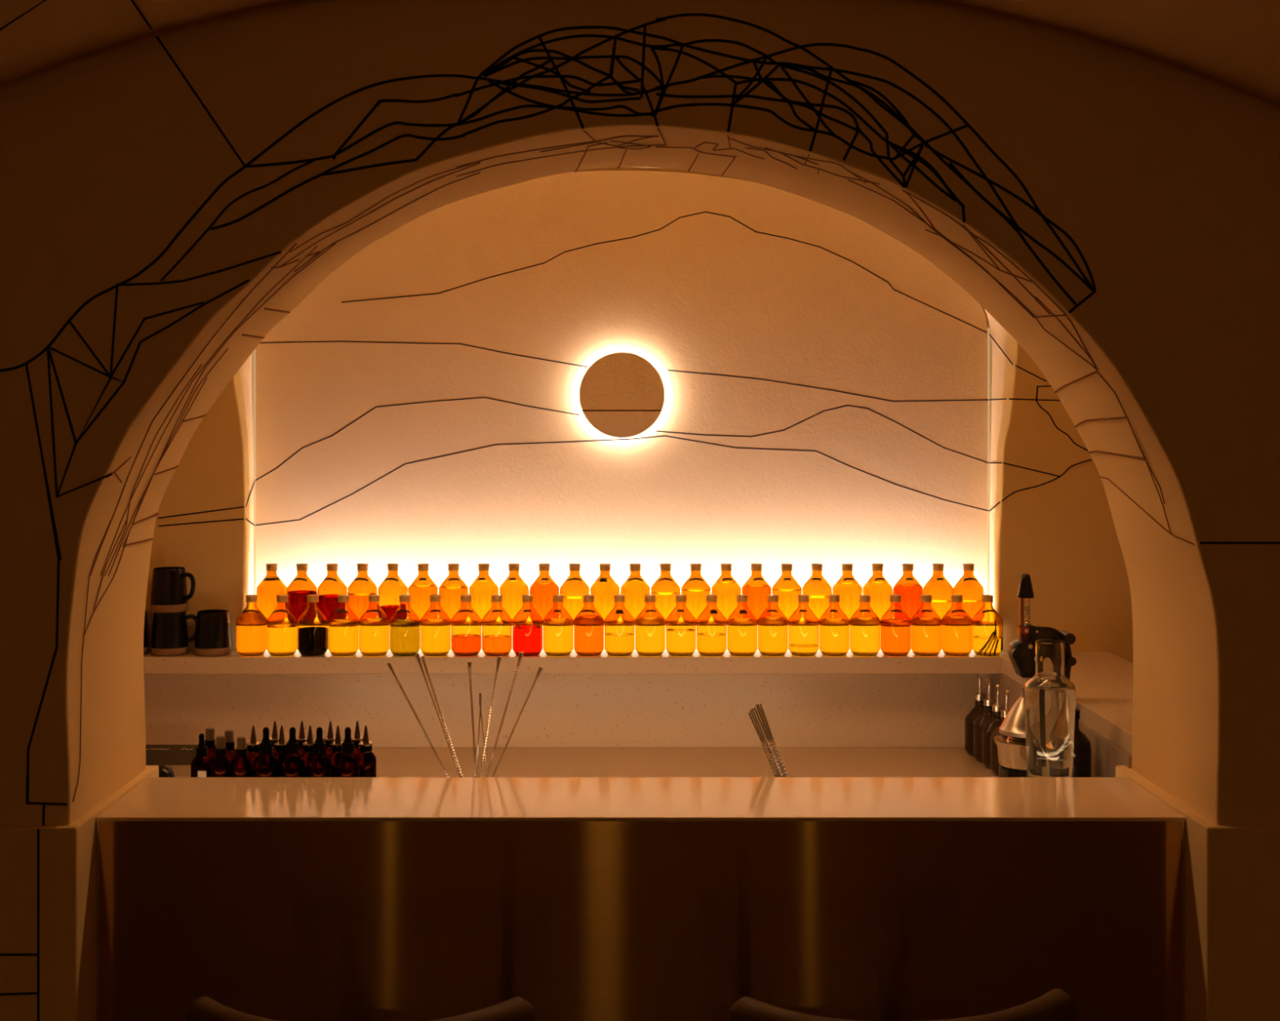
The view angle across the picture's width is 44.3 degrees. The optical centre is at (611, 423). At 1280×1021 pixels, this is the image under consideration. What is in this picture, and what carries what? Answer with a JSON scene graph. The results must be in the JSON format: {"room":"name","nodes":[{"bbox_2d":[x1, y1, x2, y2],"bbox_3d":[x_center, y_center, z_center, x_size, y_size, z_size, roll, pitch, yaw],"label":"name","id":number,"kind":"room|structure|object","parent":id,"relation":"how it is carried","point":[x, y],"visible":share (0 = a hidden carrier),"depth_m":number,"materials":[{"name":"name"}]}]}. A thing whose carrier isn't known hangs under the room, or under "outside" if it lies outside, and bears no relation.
{"room":"bar","nodes":[
{"label":"bar","id":0,"kind":"room"},
{"bbox_2d":[254,170,989,595],"bbox_3d":[0.027,0.003,4.271,1.994,1.384,0.012,0,0,0],"label":"wall niche","id":1,"kind":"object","parent":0,"point":[825,382],"visible":0.74,"depth_m":4.26,"materials":[{"name":"paint"}]},
{"bbox_2d":[579,351,664,437],"bbox_3d":[0.027,-0.077,4.244,0.230,0.230,0.040,0,0,0],"label":"wall lamp","id":2,"kind":"object","parent":1,"relation":"attached to","point":[622,394],"visible":1,"depth_m":4.22,"materials":[{"name":"paint"}]},
{"bbox_2d":[145,166,1133,662],"bbox_3d":[0.000,-0.166,4.207,3.800,1.722,0.156,0,0,0],"label":"wall","id":3,"kind":"structure","parent":0,"point":[1051,522],"depth_m":4.13,"materials":[{"name":"paint"}]},
{"bbox_2d":[253,349,255,595],"bbox_3d":[-0.972,0.164,4.276,0.007,0.850,0.016,0,0,0],"label":"led strip","id":4,"kind":"object","parent":3,"relation":"attached to","point":[254,351],"visible":0.29,"depth_m":4.27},
{"bbox_2d":[987,328,990,595],"bbox_3d":[1.024,0.164,4.276,0.007,0.850,0.016,0,0,0],"label":"led strip","id":5,"kind":"object","parent":3,"relation":"attached to","point":[988,329],"visible":0.64,"depth_m":4.27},
{"bbox_2d":[0,0,1279,826],"bbox_3d":[0.050,0.060,2.814,6.800,3.420,0.431,0,0,0],"label":"wall","id":6,"kind":"structure","parent":0,"point":[169,197],"depth_m":2.60,"materials":[{"name":"paint"}]},
{"bbox_2d":[0,765,159,1020],"bbox_3d":[-1.941,1.208,2.823,2.118,1.084,0.473,0,0,0],"label":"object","id":7,"kind":"structure","parent":6,"relation":"attached to","point":[48,873],"depth_m":2.59,"materials":[{"name":"paint"}]},
{"bbox_2d":[143,651,1133,755],"bbox_3d":[-0.296,0.620,3.582,3.203,0.042,1.095,0,0,0],"label":"shelf","id":8,"kind":"object","parent":6,"relation":"on","point":[1103,681],"visible":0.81,"depth_m":4.03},
{"bbox_2d":[151,610,196,656],"bbox_3d":[-1.141,0.543,4.077,0.108,0.112,0.095,0,0,18],"label":"mug","id":9,"kind":"object","parent":8,"relation":"on","point":[170,637],"visible":0.88,"depth_m":4.04,"materials":[{"name":"brown ceramic"}]},
{"bbox_2d":[150,566,195,613],"bbox_3d":[-1.143,0.431,4.081,0.109,0.112,0.094,0,0,-22],"label":"mug","id":10,"kind":"object","parent":9,"relation":"on","point":[169,593],"visible":1,"depth_m":4.04,"materials":[{"name":"brown ceramic"}]},
{"bbox_2d":[194,609,231,656],"bbox_3d":[-1.042,0.543,4.080,0.109,0.112,0.094,0,0,17],"label":"mug","id":11,"kind":"object","parent":8,"relation":"on","point":[213,637],"visible":1,"depth_m":4.04,"materials":[{"name":"brown ceramic"}]},
{"bbox_2d":[235,595,266,656],"bbox_3d":[-0.934,0.522,4.070,0.079,0.154,0.079,0,0,-2],"label":"bottle","id":12,"kind":"object","parent":8,"relation":"on","point":[251,623],"visible":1,"depth_m":4.04,"materials":[{"name":"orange glass"}]},
{"bbox_2d":[266,595,297,656],"bbox_3d":[-0.855,0.522,4.070,0.079,0.154,0.079,0,0,3],"label":"bottle","id":13,"kind":"object","parent":8,"relation":"on","point":[282,624],"visible":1,"depth_m":4.04,"materials":[{"name":"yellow glass"}]},
{"bbox_2d":[297,595,328,656],"bbox_3d":[-0.775,0.522,4.070,0.079,0.154,0.079,0,0,7],"label":"bottle","id":14,"kind":"object","parent":8,"relation":"on","point":[313,624],"visible":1,"depth_m":4.04,"materials":[{"name":"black glass"}]},
{"bbox_2d":[328,595,359,656],"bbox_3d":[-0.696,0.522,4.070,0.079,0.154,0.079,0,0,5],"label":"bottle","id":15,"kind":"object","parent":8,"relation":"on","point":[343,624],"visible":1,"depth_m":4.04,"materials":[{"name":"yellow glass"}]},
{"bbox_2d":[359,595,389,656],"bbox_3d":[-0.616,0.522,4.070,0.079,0.154,0.079,0,0,-4],"label":"bottle","id":16,"kind":"object","parent":8,"relation":"on","point":[374,624],"visible":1,"depth_m":4.04,"materials":[{"name":"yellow glass"}]},
{"bbox_2d":[389,595,420,656],"bbox_3d":[-0.537,0.522,4.070,0.079,0.154,0.079,0,0,1],"label":"bottle","id":17,"kind":"object","parent":8,"relation":"on","point":[405,624],"visible":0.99,"depth_m":4.04,"materials":[{"name":"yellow glass"}]},
{"bbox_2d":[420,595,450,656],"bbox_3d":[-0.457,0.522,4.070,0.079,0.154,0.079,0,0,1],"label":"bottle","id":18,"kind":"object","parent":8,"relation":"on","point":[435,624],"visible":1,"depth_m":4.04,"materials":[{"name":"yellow glass"}]},
{"bbox_2d":[450,595,481,656],"bbox_3d":[-0.378,0.522,4.070,0.079,0.154,0.079,0,0,-4],"label":"bottle","id":19,"kind":"object","parent":8,"relation":"on","point":[466,624],"visible":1,"depth_m":4.04,"materials":[{"name":"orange glass"}]},
{"bbox_2d":[481,595,511,656],"bbox_3d":[-0.298,0.522,4.070,0.079,0.154,0.079,0,0,1],"label":"bottle","id":20,"kind":"object","parent":8,"relation":"on","point":[496,624],"visible":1,"depth_m":4.04,"materials":[{"name":"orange glass"}]},
{"bbox_2d":[512,595,542,656],"bbox_3d":[-0.219,0.522,4.070,0.079,0.154,0.079,0,0,-6],"label":"bottle","id":21,"kind":"object","parent":8,"relation":"on","point":[527,624],"visible":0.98,"depth_m":4.04,"materials":[{"name":"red glass"}]},
{"bbox_2d":[542,595,573,656],"bbox_3d":[-0.139,0.522,4.070,0.079,0.154,0.079,0,0,4],"label":"bottle","id":22,"kind":"object","parent":8,"relation":"on","point":[557,624],"visible":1,"depth_m":4.04,"materials":[{"name":"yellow glass"}]},
{"bbox_2d":[573,595,604,656],"bbox_3d":[-0.060,0.522,4.070,0.079,0.154,0.079,0,0,-1],"label":"bottle","id":23,"kind":"object","parent":8,"relation":"on","point":[588,624],"visible":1,"depth_m":4.04,"materials":[{"name":"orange glass"}]},
{"bbox_2d":[265,623,973,652],"bbox_3d":[0.026,0.562,4.154,1.979,0.072,0.081,0,0,0],"label":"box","id":24,"kind":"object","parent":8,"relation":"on","point":[358,651],"visible":0.02,"depth_m":4.12,"materials":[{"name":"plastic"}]},
{"bbox_2d":[256,563,286,618],"bbox_3d":[-0.901,0.448,4.158,0.079,0.154,0.079,0,0,2],"label":"bottle","id":25,"kind":"object","parent":24,"relation":"on","point":[271,586],"visible":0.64,"depth_m":4.13,"materials":[{"name":"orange glass"}]},
{"bbox_2d":[286,563,317,619],"bbox_3d":[-0.821,0.448,4.158,0.079,0.154,0.079,0,0,6],"label":"bottle","id":26,"kind":"object","parent":24,"relation":"on","point":[301,586],"visible":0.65,"depth_m":4.13,"materials":[{"name":"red glass"}]},
{"bbox_2d":[317,563,347,619],"bbox_3d":[-0.740,0.448,4.158,0.079,0.154,0.079,0,0,6],"label":"bottle","id":27,"kind":"object","parent":24,"relation":"on","point":[328,591],"visible":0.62,"depth_m":4.13,"materials":[{"name":"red glass"}]},
{"bbox_2d":[347,563,377,619],"bbox_3d":[-0.660,0.448,4.158,0.079,0.154,0.079,0,0,1],"label":"bottle","id":28,"kind":"object","parent":24,"relation":"on","point":[359,590],"visible":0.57,"depth_m":4.13,"materials":[{"name":"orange glass"}]},
{"bbox_2d":[377,563,408,619],"bbox_3d":[-0.580,0.448,4.158,0.079,0.154,0.079,0,0,1],"label":"bottle","id":29,"kind":"object","parent":24,"relation":"on","point":[389,590],"visible":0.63,"depth_m":4.13,"materials":[{"name":"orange glass"}]},
{"bbox_2d":[408,563,438,619],"bbox_3d":[-0.500,0.448,4.158,0.079,0.154,0.079,0,0,4],"label":"bottle","id":30,"kind":"object","parent":24,"relation":"on","point":[423,586],"visible":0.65,"depth_m":4.13,"materials":[{"name":"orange glass"}]},
{"bbox_2d":[438,563,468,621],"bbox_3d":[-0.420,0.448,4.158,0.079,0.154,0.079,0,0,-1],"label":"bottle","id":31,"kind":"object","parent":24,"relation":"on","point":[451,589],"visible":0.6,"depth_m":4.13,"materials":[{"name":"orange glass"}]},
{"bbox_2d":[468,563,498,618],"bbox_3d":[-0.339,0.448,4.158,0.079,0.154,0.079,0,0,6],"label":"bottle","id":32,"kind":"object","parent":24,"relation":"on","point":[482,589],"visible":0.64,"depth_m":4.13,"materials":[{"name":"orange glass"}]},
{"bbox_2d":[499,563,528,623],"bbox_3d":[-0.259,0.448,4.158,0.079,0.154,0.079,0,0,5],"label":"bottle","id":33,"kind":"object","parent":24,"relation":"on","point":[513,587],"visible":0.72,"depth_m":4.13,"materials":[{"name":"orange glass"}]},
{"bbox_2d":[529,563,559,619],"bbox_3d":[-0.179,0.448,4.158,0.079,0.154,0.079,0,0,-4],"label":"bottle","id":34,"kind":"object","parent":24,"relation":"on","point":[543,588],"visible":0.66,"depth_m":4.13,"materials":[{"name":"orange glass"}]},
{"bbox_2d":[560,563,589,623],"bbox_3d":[-0.099,0.448,4.158,0.079,0.154,0.079,0,0,-2],"label":"bottle","id":35,"kind":"object","parent":24,"relation":"on","point":[573,589],"visible":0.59,"depth_m":4.13,"materials":[{"name":"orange glass"}]},
{"bbox_2d":[590,563,619,620],"bbox_3d":[-0.018,0.448,4.158,0.079,0.154,0.079,0,0,6],"label":"bottle","id":36,"kind":"object","parent":24,"relation":"on","point":[604,588],"visible":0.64,"depth_m":4.13,"materials":[{"name":"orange glass"}]},
{"bbox_2d":[620,563,649,620],"bbox_3d":[0.062,0.448,4.158,0.079,0.154,0.079,0,0,-2],"label":"bottle","id":37,"kind":"object","parent":24,"relation":"on","point":[634,588],"visible":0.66,"depth_m":4.13,"materials":[{"name":"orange glass"}]},
{"bbox_2d":[650,563,680,623],"bbox_3d":[0.142,0.448,4.158,0.079,0.154,0.079,0,0,-1],"label":"bottle","id":38,"kind":"object","parent":24,"relation":"on","point":[665,588],"visible":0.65,"depth_m":4.13,"materials":[{"name":"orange glass"}]},
{"bbox_2d":[680,563,711,620],"bbox_3d":[0.222,0.448,4.158,0.079,0.154,0.079,0,0,-4],"label":"bottle","id":39,"kind":"object","parent":24,"relation":"on","point":[695,588],"visible":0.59,"depth_m":4.13,"materials":[{"name":"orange glass"}]},
{"bbox_2d":[711,563,741,623],"bbox_3d":[0.302,0.448,4.158,0.079,0.154,0.079,0,0,-1],"label":"bottle","id":40,"kind":"object","parent":24,"relation":"on","point":[726,588],"visible":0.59,"depth_m":4.13,"materials":[{"name":"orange glass"}]},
{"bbox_2d":[741,563,771,619],"bbox_3d":[0.383,0.448,4.158,0.079,0.154,0.079,0,0,-3],"label":"bottle","id":41,"kind":"object","parent":24,"relation":"on","point":[757,588],"visible":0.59,"depth_m":4.13,"materials":[{"name":"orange glass"}]},
{"bbox_2d":[772,563,801,623],"bbox_3d":[0.463,0.448,4.158,0.079,0.154,0.079,0,0,5],"label":"bottle","id":42,"kind":"object","parent":24,"relation":"on","point":[788,589],"visible":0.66,"depth_m":4.13,"materials":[{"name":"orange glass"}]},
{"bbox_2d":[802,563,831,618],"bbox_3d":[0.543,0.448,4.158,0.079,0.154,0.079,0,0,5],"label":"bottle","id":43,"kind":"object","parent":24,"relation":"on","point":[816,587],"visible":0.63,"depth_m":4.13,"materials":[{"name":"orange glass"}]},
{"bbox_2d":[832,563,862,620],"bbox_3d":[0.623,0.448,4.158,0.079,0.154,0.079,0,0,-2],"label":"bottle","id":44,"kind":"object","parent":24,"relation":"on","point":[847,587],"visible":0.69,"depth_m":4.13,"materials":[{"name":"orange glass"}]},
{"bbox_2d":[862,563,893,618],"bbox_3d":[0.703,0.448,4.158,0.079,0.154,0.079,0,0,-5],"label":"bottle","id":45,"kind":"object","parent":24,"relation":"on","point":[877,587],"visible":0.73,"depth_m":4.13,"materials":[{"name":"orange glass"}]},
{"bbox_2d":[893,563,923,619],"bbox_3d":[0.784,0.448,4.158,0.079,0.154,0.079,0,0,-1],"label":"bottle","id":46,"kind":"object","parent":24,"relation":"on","point":[910,590],"visible":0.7,"depth_m":4.13,"materials":[{"name":"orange glass"}]},
{"bbox_2d":[923,563,953,618],"bbox_3d":[0.864,0.448,4.158,0.079,0.154,0.079,0,0,-5],"label":"bottle","id":47,"kind":"object","parent":24,"relation":"on","point":[941,590],"visible":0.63,"depth_m":4.13,"materials":[{"name":"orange glass"}]},
{"bbox_2d":[953,563,983,618],"bbox_3d":[0.944,0.448,4.158,0.079,0.154,0.079,0,0,-2],"label":"bottle","id":48,"kind":"object","parent":24,"relation":"on","point":[971,590],"visible":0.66,"depth_m":4.13,"materials":[{"name":"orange glass"}]},
{"bbox_2d":[604,595,635,656],"bbox_3d":[0.020,0.522,4.070,0.079,0.154,0.079,0,0,1],"label":"bottle","id":49,"kind":"object","parent":8,"relation":"on","point":[619,624],"visible":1,"depth_m":4.04,"materials":[{"name":"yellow glass"}]},
{"bbox_2d":[635,595,665,656],"bbox_3d":[0.099,0.522,4.070,0.079,0.154,0.079,0,0,-6],"label":"bottle","id":50,"kind":"object","parent":8,"relation":"on","point":[650,624],"visible":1,"depth_m":4.04,"materials":[{"name":"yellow glass"}]},
{"bbox_2d":[666,595,696,656],"bbox_3d":[0.179,0.522,4.070,0.079,0.154,0.079,0,0,-2],"label":"bottle","id":51,"kind":"object","parent":8,"relation":"on","point":[681,624],"visible":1,"depth_m":4.04,"materials":[{"name":"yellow glass"}]},
{"bbox_2d":[696,595,726,656],"bbox_3d":[0.258,0.522,4.070,0.079,0.154,0.079,0,0,-6],"label":"bottle","id":52,"kind":"object","parent":8,"relation":"on","point":[711,624],"visible":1,"depth_m":4.04,"materials":[{"name":"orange glass"}]},
{"bbox_2d":[727,595,757,656],"bbox_3d":[0.338,0.522,4.070,0.079,0.154,0.079,0,0,-4],"label":"bottle","id":53,"kind":"object","parent":8,"relation":"on","point":[742,624],"visible":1,"depth_m":4.04,"materials":[{"name":"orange glass"}]},
{"bbox_2d":[757,595,787,656],"bbox_3d":[0.417,0.522,4.070,0.079,0.154,0.079,0,0,5],"label":"bottle","id":54,"kind":"object","parent":8,"relation":"on","point":[772,624],"visible":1,"depth_m":4.04,"materials":[{"name":"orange glass"}]},
{"bbox_2d":[788,595,818,656],"bbox_3d":[0.496,0.522,4.070,0.079,0.154,0.079,0,0,6],"label":"bottle","id":55,"kind":"object","parent":8,"relation":"on","point":[803,624],"visible":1,"depth_m":4.04,"materials":[{"name":"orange glass"}]},
{"bbox_2d":[818,595,849,656],"bbox_3d":[0.576,0.522,4.070,0.079,0.154,0.079,0,0,2],"label":"bottle","id":56,"kind":"object","parent":8,"relation":"on","point":[833,624],"visible":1,"depth_m":4.04,"materials":[{"name":"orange glass"}]},
{"bbox_2d":[849,595,879,656],"bbox_3d":[0.655,0.522,4.070,0.079,0.154,0.079,0,0,5],"label":"bottle","id":57,"kind":"object","parent":8,"relation":"on","point":[864,624],"visible":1,"depth_m":4.04,"materials":[{"name":"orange glass"}]},
{"bbox_2d":[880,595,911,656],"bbox_3d":[0.735,0.522,4.070,0.079,0.154,0.079,0,0,7],"label":"bottle","id":58,"kind":"object","parent":8,"relation":"on","point":[895,624],"visible":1,"depth_m":4.04,"materials":[{"name":"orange glass"}]},
{"bbox_2d":[911,595,942,656],"bbox_3d":[0.814,0.522,4.070,0.079,0.154,0.079,0,0,5],"label":"bottle","id":59,"kind":"object","parent":8,"relation":"on","point":[926,624],"visible":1,"depth_m":4.04,"materials":[{"name":"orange glass"}]},
{"bbox_2d":[941,595,972,656],"bbox_3d":[0.894,0.522,4.070,0.079,0.154,0.079,0,0,2],"label":"bottle","id":60,"kind":"object","parent":8,"relation":"on","point":[957,624],"visible":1,"depth_m":4.04,"materials":[{"name":"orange glass"}]},
{"bbox_2d":[972,595,1003,656],"bbox_3d":[0.973,0.522,4.070,0.079,0.154,0.079,0,0,-7],"label":"bottle","id":61,"kind":"object","parent":8,"relation":"on","point":[987,623],"visible":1,"depth_m":4.04,"materials":[{"name":"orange glass"}]},
{"bbox_2d":[1115,765,1279,1020],"bbox_3d":[1.990,1.208,2.824,2.020,1.084,0.472,0,0,0],"label":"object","id":62,"kind":"structure","parent":6,"relation":"attached to","point":[1233,873],"depth_m":2.59,"materials":[{"name":"paint"}]},
{"bbox_2d":[0,0,1279,105],"bbox_3d":[0.007,0.493,-0.499,5.486,2.500,6.202,0,0,0],"label":"ceiling","id":63,"kind":"structure","parent":0,"point":[1236,43],"depth_m":2.36,"materials":[{"name":"paint"}]},
{"bbox_2d":[991,673,1131,777],"bbox_3d":[1.151,1.196,3.581,0.305,1.108,1.098,0,0,0],"label":"wall","id":64,"kind":"structure","parent":0,"point":[1106,756],"depth_m":3.24,"materials":[{"name":"paint"}]},
{"bbox_3d":[0.000,1.780,0.500,6.000,0.060,8.200,0,0,0],"label":"floor","id":65,"kind":"structure","parent":0,"visible":0},
{"bbox_2d":[185,996,534,1020],"bbox_3d":[-0.368,1.296,2.220,0.510,0.912,0.380,0,0,0],"label":"bar stool","id":66,"kind":"object","parent":65,"relation":"on","point":[204,1008],"visible":1,"depth_m":2.27,"materials":[{"name":"brown wood"}]},
{"bbox_2d":[96,777,1185,1020],"bbox_3d":[0.049,1.211,2.833,1.860,1.078,0.305,0,0,0],"label":"bar counter","id":67,"kind":"object","parent":65,"relation":"on","point":[275,899],"depth_m":2.68,"materials":[{"name":"wood"}]},
{"bbox_2d":[96,777,1185,821],"bbox_3d":[0.049,0.676,2.833,1.860,0.007,0.305,0,0,0],"label":"countertop","id":68,"kind":"structure","parent":67,"relation":"on","point":[155,799],"depth_m":2.80,"materials":[{"name":"beige stone"}]},
{"bbox_2d":[728,988,1076,1020],"bbox_3d":[0.425,1.290,2.220,0.507,0.924,0.380,0,0,0],"label":"bar stool","id":69,"kind":"object","parent":65,"relation":"on","point":[1056,1005],"visible":1,"depth_m":2.26,"materials":[{"name":"brown wood"}]},
{"bbox_3d":[-0.650,1.316,3.930,2.480,0.869,0.380,0,0,0],"label":"cabinet","id":70,"kind":"object","parent":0,"visible":0},
{"bbox_2d":[146,747,999,777],"bbox_3d":[-0.450,0.865,3.595,2.892,0.030,1.069,0,0,0],"label":"countertop","id":71,"kind":"structure","parent":70,"relation":"on","point":[391,762],"depth_m":3.94,"materials":[{"name":"beige stone"}]},
{"bbox_2d":[146,744,216,764],"bbox_3d":[-1.119,0.827,3.920,0.270,0.046,0.025,0,0,0],"label":"slate board","id":72,"kind":"object","parent":71,"relation":"on","point":[156,754],"visible":0.59,"depth_m":3.91,"materials":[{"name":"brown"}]},
{"bbox_2d":[964,674,986,756],"bbox_3d":[0.945,0.747,4.030,0.079,0.207,0.079,0,0,0],"label":"bottle","id":73,"kind":"object","parent":71,"relation":"on","point":[976,712],"visible":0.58,"depth_m":4.01,"materials":[{"name":"brown glass"}]},
{"bbox_2d":[973,680,995,763],"bbox_3d":[0.950,0.747,3.952,0.079,0.207,0.079,0,0,0],"label":"bottle","id":74,"kind":"object","parent":71,"relation":"on","point":[987,715],"visible":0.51,"depth_m":3.94,"materials":[{"name":"brown glass"}]},
{"bbox_2d":[982,684,1004,769],"bbox_3d":[0.953,0.747,3.874,0.079,0.207,0.079,0,0,0],"label":"bottle","id":75,"kind":"object","parent":71,"relation":"on","point":[996,721],"visible":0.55,"depth_m":3.86,"materials":[{"name":"brown glass"}]},
{"bbox_2d":[990,690,1009,777],"bbox_3d":[0.955,0.747,3.796,0.079,0.207,0.079,0,0,0],"label":"bottle","id":76,"kind":"object","parent":71,"relation":"on","point":[994,765],"visible":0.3,"depth_m":3.79,"materials":[{"name":"brown glass"}]},
{"bbox_2d":[994,573,1076,777],"bbox_3d":[0.904,0.586,3.371,0.171,0.529,0.151,0,0,0],"label":"press","id":77,"kind":"object","parent":71,"relation":"on","point":[1011,746],"visible":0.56,"depth_m":3.34,"materials":[{"name":"metal"}]},
{"bbox_2d":[994,735,1026,771],"bbox_3d":[0.883,0.705,3.360,0.129,0.056,0.129,0,0,0],"label":"cup","id":78,"kind":"object","parent":77,"relation":"on","point":[1011,749],"depth_m":3.32,"materials":[{"name":"silver metal"}]},
{"bbox_2d":[1024,639,1075,777],"bbox_3d":[0.872,0.577,3.125,0.099,0.287,0.099,0,0,0],"label":"glass bottle","id":79,"kind":"object","parent":71,"relation":"on","point":[1050,696],"visible":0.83,"depth_m":3.09,"materials":[{"name":"clear glass"}]},
{"bbox_2d":[1073,709,1091,777],"bbox_3d":[0.943,0.719,3.220,0.077,0.262,0.077,0,0,0],"label":"bottle","id":80,"kind":"object","parent":71,"relation":"on","point":[1082,748],"visible":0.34,"depth_m":3.19,"materials":[{"name":"brown glass"}]},
{"bbox_3d":[-0.135,0.875,3.174,1.450,0.030,0.372,0,0,0],"label":"station","id":81,"kind":"object","parent":71,"relation":"attached to","visible":0},
{"bbox_3d":[-0.650,0.791,3.081,0.420,0.139,0.178,0,0,0],"label":"bottle riser","id":82,"kind":"object","parent":81,"relation":"on","visible":0},
{"bbox_2d":[191,733,211,777],"bbox_3d":[-0.800,0.662,3.059,0.041,0.117,0.042,0,0,0],"label":"dropper bottle","id":83,"kind":"object","parent":82,"relation":"on","point":[200,764],"visible":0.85,"depth_m":3.05,"materials":[{"name":"orange glass"}]},
{"bbox_2d":[209,736,231,777],"bbox_3d":[-0.758,0.664,3.045,0.040,0.114,0.040,0,0,-7],"label":"spray bottle","id":84,"kind":"object","parent":82,"relation":"on","point":[220,764],"visible":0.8,"depth_m":3.03,"materials":[{"name":"orange glass"}]},
{"bbox_2d":[231,736,252,777],"bbox_3d":[-0.717,0.664,3.040,0.040,0.114,0.040,0,0,5],"label":"spray bottle","id":85,"kind":"object","parent":82,"relation":"on","point":[242,764],"visible":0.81,"depth_m":3.03,"materials":[{"name":"orange glass"}]},
{"bbox_2d":[246,725,260,777],"bbox_3d":[-0.703,0.656,3.080,0.040,0.129,0.040,0,0,-11],"label":"bottle","id":86,"kind":"object","parent":82,"relation":"on","point":[253,746],"visible":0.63,"depth_m":3.07,"materials":[{"name":"orange glass"}]},
{"bbox_2d":[253,727,278,777],"bbox_3d":[-0.668,0.653,3.032,0.047,0.135,0.047,0,0,14],"label":"dropper bottle","id":87,"kind":"object","parent":82,"relation":"on","point":[266,763],"visible":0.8,"depth_m":3.02,"materials":[{"name":"orange glass"}]},
{"bbox_2d":[274,725,288,777],"bbox_3d":[-0.648,0.656,3.080,0.040,0.129,0.040,0,0,12],"label":"bottle","id":88,"kind":"object","parent":82,"relation":"on","point":[280,746],"visible":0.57,"depth_m":3.07,"materials":[{"name":"orange glass"}]},
{"bbox_2d":[280,727,305,777],"bbox_3d":[-0.617,0.653,3.032,0.047,0.135,0.047,0,0,14],"label":"dropper bottle","id":89,"kind":"object","parent":82,"relation":"on","point":[292,765],"visible":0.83,"depth_m":3.02,"materials":[{"name":"orange glass"}]},
{"bbox_2d":[306,727,332,777],"bbox_3d":[-0.565,0.653,3.032,0.047,0.135,0.047,0,0,5],"label":"dropper bottle","id":90,"kind":"object","parent":82,"relation":"on","point":[319,765],"visible":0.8,"depth_m":3.02,"materials":[{"name":"orange glass"}]},
{"bbox_2d":[328,725,343,777],"bbox_3d":[-0.537,0.656,3.080,0.040,0.129,0.040,0,0,-15],"label":"bottle","id":91,"kind":"object","parent":82,"relation":"on","point":[335,745],"visible":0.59,"depth_m":3.07,"materials":[{"name":"orange glass"}]},
{"bbox_2d":[335,727,359,777],"bbox_3d":[-0.510,0.653,3.032,0.047,0.135,0.047,0,0,8],"label":"dropper bottle","id":92,"kind":"object","parent":82,"relation":"on","point":[348,763],"visible":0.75,"depth_m":3.02,"materials":[{"name":"orange glass"}]},
{"bbox_2d":[357,725,376,777],"bbox_3d":[-0.483,0.656,3.080,0.040,0.129,0.040,0,0,-1],"label":"bottle","id":93,"kind":"object","parent":82,"relation":"on","point":[367,759],"visible":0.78,"depth_m":3.07,"materials":[{"name":"orange glass"}]},
{"bbox_3d":[-0.276,0.795,3.137,0.084,0.130,0.084,0,0,0],"label":"tin","id":94,"kind":"object","parent":81,"relation":"on","visible":0},
{"bbox_2d":[386,662,449,777],"bbox_3d":[-0.350,0.663,3.138,0.201,0.373,0.009,0,0,1],"label":"spoon","id":95,"kind":"object","parent":94,"relation":"in","point":[388,664],"visible":0.58,"depth_m":3.14,"materials":[{"name":"silver metal"}]},
{"bbox_2d":[414,653,460,777],"bbox_3d":[-0.322,0.654,3.136,0.143,0.390,0.009,0,0,-1],"label":"spoon","id":96,"kind":"object","parent":94,"relation":"in","point":[417,655],"visible":0.52,"depth_m":3.13,"materials":[{"name":"silver metal"}]},
{"bbox_2d":[420,656,462,777],"bbox_3d":[-0.317,0.658,3.140,0.139,0.382,0.009,0,0,13],"label":"spoon","id":97,"kind":"object","parent":94,"relation":"in","point":[422,658],"visible":0.6,"depth_m":3.15,"materials":[{"name":"silver metal"}]},
{"bbox_2d":[466,661,477,777],"bbox_3d":[-0.274,0.660,3.133,0.009,0.376,0.040,0,0,37],"label":"spoon","id":98,"kind":"object","parent":94,"relation":"in","point":[469,663],"visible":0.62,"depth_m":3.13,"materials":[{"name":"silver metal"}]},
{"bbox_2d":[477,656,501,777],"bbox_3d":[-0.257,0.657,3.140,0.072,0.383,0.009,0,0,-10],"label":"spoon","id":99,"kind":"object","parent":94,"relation":"in","point":[499,658],"visible":0.6,"depth_m":3.14,"materials":[{"name":"silver metal"}]},
{"bbox_2d":[485,652,523,777],"bbox_3d":[-0.235,0.652,3.134,0.120,0.394,0.009,0,0,9],"label":"spoon","id":100,"kind":"object","parent":94,"relation":"in","point":[521,654],"visible":0.65,"depth_m":3.13,"materials":[{"name":"silver metal"}]},
{"bbox_2d":[490,666,542,777],"bbox_3d":[-0.222,0.668,3.140,0.168,0.362,0.009,0,0,-7],"label":"spoon","id":101,"kind":"object","parent":94,"relation":"in","point":[540,668],"visible":0.56,"depth_m":3.14,"materials":[{"name":"silver metal"}]},
{"bbox_3d":[0.000,1.211,4.161,3.800,1.078,0.058,0,0,0],"label":"wall","id":102,"kind":"structure","parent":0,"visible":0},
{"bbox_2d":[143,673,991,747],"bbox_3d":[-0.450,0.746,4.123,2.892,0.208,0.011,0,0,0],"label":"backsplash","id":103,"kind":"structure","parent":102,"relation":"attached to","point":[561,710],"depth_m":4.12,"materials":[{"name":"paint"}]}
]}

